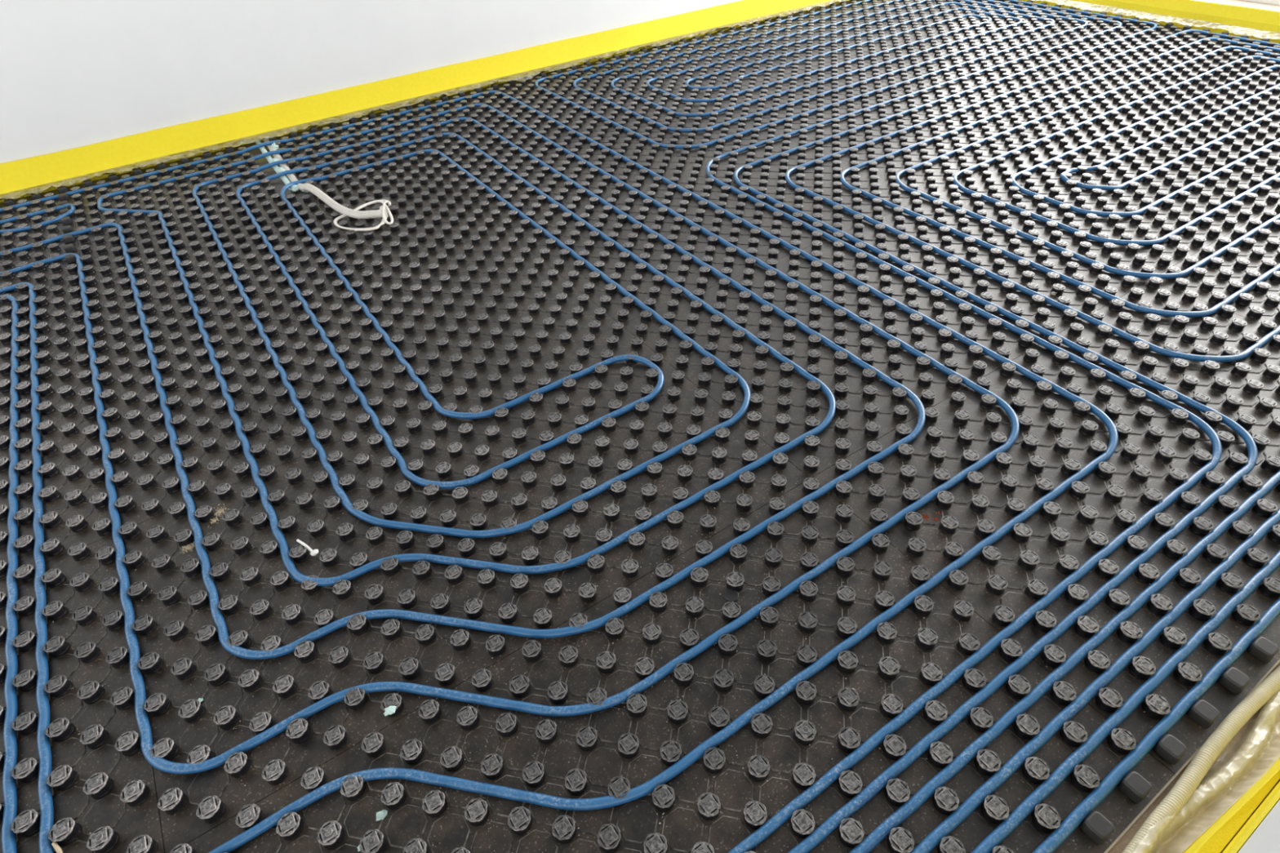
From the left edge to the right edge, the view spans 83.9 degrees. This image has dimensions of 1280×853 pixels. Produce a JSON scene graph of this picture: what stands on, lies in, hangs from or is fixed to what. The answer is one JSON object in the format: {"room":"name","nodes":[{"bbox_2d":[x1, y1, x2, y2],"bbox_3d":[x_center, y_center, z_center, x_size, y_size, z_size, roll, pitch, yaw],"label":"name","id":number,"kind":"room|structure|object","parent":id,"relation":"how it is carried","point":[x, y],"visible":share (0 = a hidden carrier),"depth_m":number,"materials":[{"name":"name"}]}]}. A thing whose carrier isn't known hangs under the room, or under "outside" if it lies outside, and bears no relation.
{"room":"building under construction","nodes":[
{"label":"building under construction","id":0,"kind":"room"},
{"bbox_2d":[0,0,741,163],"bbox_3d":[-1.216,-2.823,3.090,8.200,2.641,0.165,-26,46,-23],"label":"wall","id":1,"kind":"structure","parent":0,"point":[74,73],"depth_m":3.27,"materials":[{"name":"white paint"}]},
{"bbox_2d":[0,0,849,202],"bbox_3d":[-1.119,-1.787,3.783,7.865,0.166,0.147,-26,46,-23],"label":"strip","id":2,"kind":"object","parent":1,"relation":"attached to","point":[21,178],"visible":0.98,"depth_m":3.67,"materials":[{"name":"yellow plastic"}]},
{"bbox_2d":[1107,662,1279,852],"bbox_3d":[0.352,-0.789,2.752,8.900,0.109,4.600,-26,46,-23],"label":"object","id":3,"kind":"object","parent":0,"point":[1180,837],"depth_m":1.10,"materials":[{"name":"beige plastic"}]},
{"bbox_2d":[0,185,79,284],"bbox_3d":[-2.747,-0.637,2.710,1.042,0.042,0.886,-26,46,-23],"label":"panel","id":4,"kind":"object","parent":3,"relation":"on","point":[8,240],"visible":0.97,"depth_m":2.80,"materials":[{"name":"black plastic"}]},
{"bbox_2d":[0,203,75,234],"bbox_3d":[-2.573,-0.795,2.859,0.538,0.021,0.166,-26,46,-23],"label":"pipe","id":5,"kind":"object","parent":4,"relation":"on","point":[69,212],"visible":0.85,"depth_m":2.92,"materials":[{"name":"blue plastic"}]},
{"bbox_2d":[0,262,89,395],"bbox_3d":[-2.277,-0.190,2.170,1.042,0.042,0.799,-26,46,-23],"label":"panel","id":6,"kind":"object","parent":3,"relation":"on","point":[61,341],"visible":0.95,"depth_m":2.28,"materials":[{"name":"black plastic"}]},
{"bbox_2d":[0,294,18,852],"bbox_3d":[-1.345,0.310,1.519,0.228,0.021,2.943,-29,47,-26],"label":"pipe","id":7,"kind":"object","parent":6,"relation":"on","point":[8,842],"visible":0.97,"depth_m":1.41,"materials":[{"name":"blue plastic"}]},
{"bbox_2d":[0,365,111,581],"bbox_3d":[-1.832,0.234,1.658,1.042,0.042,0.799,-26,46,-23],"label":"panel","id":8,"kind":"object","parent":3,"relation":"on","point":[73,494],"visible":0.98,"depth_m":1.76,"materials":[{"name":"black plastic"}]},
{"bbox_2d":[0,535,164,852],"bbox_3d":[-1.386,0.658,1.147,1.042,0.042,0.799,-26,46,-23],"label":"panel","id":9,"kind":"object","parent":3,"relation":"on","point":[101,780],"visible":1,"depth_m":1.27,"materials":[{"name":"black plastic"}]},
{"bbox_2d":[51,841,62,852],"bbox_3d":[-0.899,0.655,1.100,0.028,0.016,0.007,32,53,33],"label":"wood splinter","id":10,"kind":"object","parent":9,"relation":"on","point":[58,850],"visible":1,"depth_m":1.10,"materials":[{"name":"beige wood"}]},
{"bbox_2d":[70,115,421,261],"bbox_3d":[-1.755,-1.119,3.174,1.349,0.042,0.886,-26,46,-23],"label":"panel","id":11,"kind":"object","parent":3,"relation":"on","point":[180,211],"visible":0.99,"depth_m":3.08,"materials":[{"name":"black plastic"}]},
{"bbox_2d":[254,139,290,190],"bbox_3d":[-1.687,-1.207,3.276,0.030,0.026,0.745,-25,46,-22],"label":"cable conduit","id":12,"kind":"object","parent":11,"relation":"on","point":[284,178],"visible":0.55,"depth_m":3.29,"materials":[{"name":"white plastic"}]},
{"bbox_2d":[276,167,285,173],"bbox_3d":[-1.602,-1.141,3.179,0.038,0.024,0.099,-26,46,-23],"label":"lump","id":13,"kind":"object","parent":12,"relation":"on","point":[278,169],"visible":0.62,"depth_m":3.17,"materials":[{"name":"white"}]},
{"bbox_2d":[270,157,279,162],"bbox_3d":[-1.680,-1.224,3.279,0.041,0.022,0.063,-26,46,-23],"label":"lump","id":14,"kind":"object","parent":11,"relation":"on","point":[274,159],"visible":0.61,"depth_m":3.27,"materials":[{"name":"white"}]},
{"bbox_2d":[271,142,279,149],"bbox_3d":[-1.753,-1.345,3.418,0.032,0.034,0.064,-26,46,-23],"label":"lump","id":15,"kind":"object","parent":11,"relation":"on","point":[276,147],"visible":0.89,"depth_m":3.40,"materials":[{"name":"white"}]},
{"bbox_2d":[288,184,298,191],"bbox_3d":[-1.466,-1.016,3.024,0.043,0.024,0.080,-26,46,-23],"label":"lump","id":16,"kind":"object","parent":11,"relation":"on","point":[294,188],"visible":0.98,"depth_m":3.00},
{"bbox_2d":[262,137,382,218],"bbox_3d":[-1.459,-1.090,3.095,0.132,0.073,1.356,-31,48,-27],"label":"cable conduit","id":17,"kind":"object","parent":11,"relation":"on","point":[349,212],"visible":0.71,"depth_m":2.81,"materials":[{"name":"white plastic"}]},
{"bbox_2d":[80,163,500,359],"bbox_3d":[-1.285,-0.672,2.635,1.349,0.042,0.799,-26,46,-23],"label":"panel","id":18,"kind":"object","parent":3,"relation":"on","point":[428,215],"visible":0.98,"depth_m":2.57,"materials":[{"name":"black plastic"}]},
{"bbox_2d":[333,199,391,230],"bbox_3d":[-1.068,-0.818,2.728,0.199,0.031,0.254,-5,42,-1],"label":"cable","id":19,"kind":"object","parent":18,"relation":"on","point":[388,202],"visible":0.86,"depth_m":2.72,"materials":[{"name":"white plastic"}]},
{"bbox_2d":[355,207,387,231],"bbox_3d":[-0.990,-0.778,2.675,0.075,0.026,0.168,17,46,22],"label":"cable","id":20,"kind":"object","parent":18,"relation":"on","point":[385,210],"visible":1,"depth_m":2.64,"materials":[{"name":"white plastic"}]},
{"bbox_2d":[376,200,393,224],"bbox_3d":[-0.974,-0.823,2.717,0.046,0.035,0.180,-16,43,-13],"label":"cable","id":21,"kind":"object","parent":18,"relation":"on","point":[377,201],"visible":1,"depth_m":2.71,"materials":[{"name":"white plastic"}]},
{"bbox_2d":[94,226,616,526],"bbox_3d":[-0.840,-0.248,2.123,1.349,0.042,0.799,-26,46,-23],"label":"panel","id":22,"kind":"object","parent":3,"relation":"on","point":[460,315],"visible":0.99,"depth_m":2.06,"materials":[{"name":"black plastic"}]},
{"bbox_2d":[0,90,1118,852],"bbox_3d":[-0.834,-0.421,2.297,2.484,0.028,3.517,-26,46,-23],"label":"pipe","id":23,"kind":"object","parent":22,"relation":"on","point":[45,797],"visible":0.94,"depth_m":1.33,"materials":[{"name":"blue plastic"}]},
{"bbox_2d":[119,321,808,852],"bbox_3d":[-0.394,0.176,1.611,1.349,0.042,0.799,-26,46,-23],"label":"panel","id":24,"kind":"object","parent":3,"relation":"on","point":[262,606],"visible":1,"depth_m":1.51,"materials":[{"name":"black plastic"}]},
{"bbox_2d":[179,541,195,555],"bbox_3d":[-0.987,0.264,1.558,0.038,0.003,0.039,10,43,15],"label":"sand spill","id":25,"kind":"object","parent":24,"relation":"on","point":[188,547],"visible":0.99,"depth_m":1.56,"materials":[{"name":"beige sand"}]},
{"bbox_2d":[208,503,229,528],"bbox_3d":[-0.963,0.203,1.625,0.040,0.003,0.074,-5,42,-1],"label":"sand spill","id":26,"kind":"object","parent":24,"relation":"on","point":[222,509],"visible":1,"depth_m":1.63,"materials":[{"name":"beige sand"}]},
{"bbox_2d":[296,539,319,555],"bbox_3d":[-0.711,0.258,1.521,0.056,0.020,0.017,21,47,25],"label":"clip","id":27,"kind":"object","parent":24,"relation":"on","point":[314,552],"visible":1,"depth_m":1.51,"materials":[{"name":"white plastic"}]},
{"bbox_2d":[383,706,396,716],"bbox_3d":[-0.432,0.491,1.231,0.021,0.009,0.018,-7,42,-3],"label":"chip","id":28,"kind":"object","parent":24,"relation":"on","point":[389,710],"visible":1,"depth_m":1.23,"materials":[{"name":"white plastic"}]},
{"bbox_2d":[0,102,1019,774],"bbox_3d":[-0.897,-0.392,2.267,2.334,0.030,3.217,-26,46,-23],"label":"pipe","id":29,"kind":"object","parent":24,"relation":"on","point":[145,733],"visible":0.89,"depth_m":1.67,"materials":[{"name":"blue plastic"}]},
{"bbox_2d":[364,61,676,166],"bbox_3d":[-0.616,-1.673,3.708,1.399,0.042,0.886,-26,46,-23],"label":"panel","id":30,"kind":"object","parent":3,"relation":"on","point":[524,90],"visible":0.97,"depth_m":3.65,"materials":[{"name":"black plastic"}]},
{"bbox_2d":[426,93,782,229],"bbox_3d":[-0.146,-1.226,3.168,1.399,0.042,0.799,-26,46,-23],"label":"panel","id":31,"kind":"object","parent":3,"relation":"on","point":[663,162],"visible":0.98,"depth_m":3.11,"materials":[{"name":"black plastic"}]},
{"bbox_2d":[169,477,1175,852],"bbox_3d":[0.052,0.601,1.099,1.349,0.042,0.802,-26,46,-23],"label":"panel","id":32,"kind":"object","parent":3,"relation":"on","point":[715,814],"visible":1,"depth_m":1.19,"materials":[{"name":"black plastic"}]},
{"bbox_2d":[376,809,387,821],"bbox_3d":[-0.407,0.612,1.121,0.018,0.010,0.016,-11,42,-8],"label":"chip","id":33,"kind":"object","parent":32,"relation":"on","point":[381,815],"visible":1,"depth_m":1.12,"materials":[{"name":"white plastic"}]},
{"bbox_2d":[53,244,1273,852],"bbox_3d":[0.162,0.240,1.496,2.401,0.002,1.703,-26,46,-23],"label":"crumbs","id":34,"kind":"object","parent":32,"relation":"on","point":[828,244],"visible":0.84,"depth_m":1.29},
{"bbox_2d":[723,588,738,601],"bbox_3d":[0.178,0.331,1.393,0.030,0.003,0.030,-26,46,-23],"label":"disc","id":35,"kind":"object","parent":32,"relation":"on","point":[730,595],"visible":0.94,"depth_m":1.39,"materials":[{"name":"black plastic"}]},
{"bbox_2d":[910,507,1279,852],"bbox_3d":[1.910,-0.110,1.740,5.250,0.017,0.017,-26,46,-23],"label":"pipe","id":36,"kind":"object","parent":32,"relation":"on","point":[1015,762],"visible":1,"depth_m":1.19,"materials":[{"name":"blue plastic"}]},
{"bbox_2d":[1032,597,1279,852],"bbox_3d":[1.966,-0.057,1.676,5.250,0.018,0.017,-26,46,-23],"label":"pipe","id":37,"kind":"object","parent":32,"relation":"on","point":[1107,785],"visible":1,"depth_m":1.14,"materials":[{"name":"blue plastic"}]},
{"bbox_2d":[505,133,930,323],"bbox_3d":[0.300,-0.802,2.657,1.399,0.042,0.799,-26,46,-23],"label":"panel","id":38,"kind":"object","parent":3,"relation":"on","point":[822,178],"visible":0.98,"depth_m":2.59,"materials":[{"name":"black plastic"}]},
{"bbox_2d":[592,18,867,95],"bbox_3d":[0.545,-2.237,4.251,1.399,0.042,0.886,-26,46,-23],"label":"panel","id":39,"kind":"object","parent":3,"relation":"on","point":[676,82],"visible":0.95,"depth_m":4.20,"materials":[{"name":"black plastic"}]},
{"bbox_2d":[682,40,984,136],"bbox_3d":[1.015,-1.790,3.712,1.399,0.042,0.799,-26,46,-23],"label":"panel","id":40,"kind":"object","parent":3,"relation":"on","point":[790,125],"visible":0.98,"depth_m":3.67,"materials":[{"name":"black plastic"}]},
{"bbox_2d":[623,191,1148,477],"bbox_3d":[0.746,-0.378,2.145,1.399,0.042,0.799,-26,46,-23],"label":"panel","id":41,"kind":"object","parent":3,"relation":"on","point":[796,406],"visible":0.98,"depth_m":2.06,"materials":[{"name":"black plastic"}]},
{"bbox_2d":[771,0,1015,43],"bbox_3d":[1.733,-2.814,4.808,1.466,0.042,0.886,-26,46,-23],"label":"panel","id":42,"kind":"object","parent":3,"relation":"on","point":[892,29],"visible":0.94,"depth_m":4.69,"materials":[{"name":"black plastic"}]},
{"bbox_2d":[534,0,1257,852],"bbox_3d":[0.612,-1.245,3.115,3.091,0.023,6.531,15,45,20],"label":"pipe","id":43,"kind":"object","parent":42,"relation":"on","point":[920,748],"visible":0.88,"depth_m":1.83,"materials":[{"name":"blue plastic"}]},
{"bbox_2d":[790,68,1139,194],"bbox_3d":[1.460,-1.366,3.200,1.399,0.042,0.799,-26,46,-23],"label":"panel","id":44,"kind":"object","parent":3,"relation":"on","point":[936,176],"visible":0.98,"depth_m":3.15,"materials":[{"name":"black plastic"}]},
{"bbox_2d":[873,0,1138,70],"bbox_3d":[2.203,-2.367,4.268,1.466,0.042,0.799,-26,46,-23],"label":"panel","id":45,"kind":"object","parent":3,"relation":"on","point":[1096,25],"visible":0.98,"depth_m":4.21,"materials":[{"name":"black plastic"}]},
{"bbox_2d":[813,276,1279,777],"bbox_3d":[1.192,0.047,1.633,1.399,0.042,0.802,-26,46,-23],"label":"panel","id":46,"kind":"object","parent":3,"relation":"on","point":[1157,446],"visible":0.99,"depth_m":1.54,"materials":[{"name":"black plastic"}]},
{"bbox_2d":[922,511,941,521],"bbox_3d":[0.622,0.192,1.513,0.046,0.003,0.028,-10,42,-7],"label":"brick dust spill","id":47,"kind":"object","parent":46,"relation":"on","point":[924,516],"visible":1,"depth_m":1.51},
{"bbox_2d":[939,106,1279,279],"bbox_3d":[1.906,-0.942,2.689,1.399,0.042,0.799,-26,46,-23],"label":"panel","id":48,"kind":"object","parent":3,"relation":"on","point":[1159,220],"visible":0.95,"depth_m":2.61,"materials":[{"name":"black plastic"}]},
{"bbox_2d":[991,19,1279,109],"bbox_3d":[2.649,-1.943,3.757,1.466,0.042,0.799,-26,46,-23],"label":"panel","id":49,"kind":"object","parent":3,"relation":"on","point":[1149,86],"visible":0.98,"depth_m":3.69,"materials":[{"name":"black plastic"}]},
{"bbox_2d":[785,29,1279,852],"bbox_3d":[1.428,-0.678,2.413,5.431,0.023,1.917,-26,46,-23],"label":"pipe","id":50,"kind":"object","parent":49,"relation":"on","point":[881,832],"visible":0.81,"depth_m":2.32,"materials":[{"name":"blue plastic"}]},
{"bbox_2d":[1019,0,1279,44],"bbox_3d":[3.210,-2.307,4.035,0.101,0.157,4.067,-26,46,-23],"label":"strip","id":51,"kind":"object","parent":3,"relation":"on","point":[1259,24],"visible":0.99,"depth_m":4.08,"materials":[{"name":"yellow plastic"}]},
{"bbox_2d":[1122,665,1279,852],"bbox_3d":[0.990,0.482,1.163,1.300,0.041,0.043,-26,46,-23],"label":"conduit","id":52,"kind":"object","parent":3,"relation":"on","point":[1180,794],"visible":1,"depth_m":1.11,"materials":[{"name":"beige plastic"}]},
{"bbox_2d":[1147,50,1279,140],"bbox_3d":[3.095,-1.519,3.245,1.466,0.042,0.799,-26,46,-23],"label":"panel","id":53,"kind":"object","parent":3,"relation":"on","point":[1235,117],"visible":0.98,"depth_m":3.21,"materials":[{"name":"black plastic"}]},
{"bbox_2d":[1148,689,1279,852],"bbox_3d":[0.958,0.517,1.138,1.099,0.022,0.043,-26,46,-23],"label":"plastic film","id":54,"kind":"object","parent":3,"relation":"on","point":[1254,740],"visible":0.85,"depth_m":1.11,"materials":[{"name":"beige plastic"}]},
{"bbox_2d":[1160,202,1279,328],"bbox_3d":[2.352,-0.517,2.176,1.399,0.042,0.802,-26,46,-23],"label":"panel","id":55,"kind":"object","parent":3,"relation":"on","point":[1227,273],"visible":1,"depth_m":2.16,"materials":[{"name":"black plastic"}]},
{"bbox_2d":[970,550,1279,852],"bbox_3d":[1.938,-0.083,1.708,5.250,0.017,0.017,-26,46,-23],"label":"pipe","id":56,"kind":"object","parent":55,"relation":"on","point":[1003,830],"visible":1,"depth_m":1.16,"materials":[{"name":"blue plastic"}]},
{"bbox_2d":[1196,0,1279,11],"bbox_3d":[3.417,-2.362,4.094,0.310,0.141,4.200,-26,46,-23],"label":"wall","id":57,"kind":"structure","parent":0,"point":[1237,2],"depth_m":4.00,"materials":[{"name":"white paint"}]},
{"bbox_2d":[1245,0,1279,4],"bbox_3d":[3.423,-3.326,3.300,0.060,2.350,4.200,-26,46,-23],"label":"window","id":58,"kind":"structure","parent":57,"relation":"in","point":[1271,2],"depth_m":3.99,"materials":[{"name":"white"}]},
{"bbox_2d":[1236,798,1279,852],"bbox_3d":[2.364,-1.070,0.838,4.875,2.641,0.159,-26,46,-23],"label":"wall","id":59,"kind":"structure","parent":0,"point":[1265,838],"depth_m":0.88,"materials":[{"name":"white paint"}]},
{"bbox_2d":[1180,752,1279,852],"bbox_3d":[1.708,0.131,1.455,6.400,0.108,0.074,-26,46,-23],"label":"strip","id":60,"kind":"object","parent":59,"relation":"attached to","point":[1218,834],"visible":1,"depth_m":1.00,"materials":[{"name":"yellow plastic"}]},
{"bbox_2d":[1220,779,1279,852],"bbox_3d":[2.384,-0.182,1.722,4.860,0.141,0.005,-26,46,-23],"label":"strip","id":61,"kind":"object","parent":59,"relation":"attached to","point":[1273,797],"visible":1,"depth_m":0.96,"materials":[{"name":"yellow plastic"}]}
]}

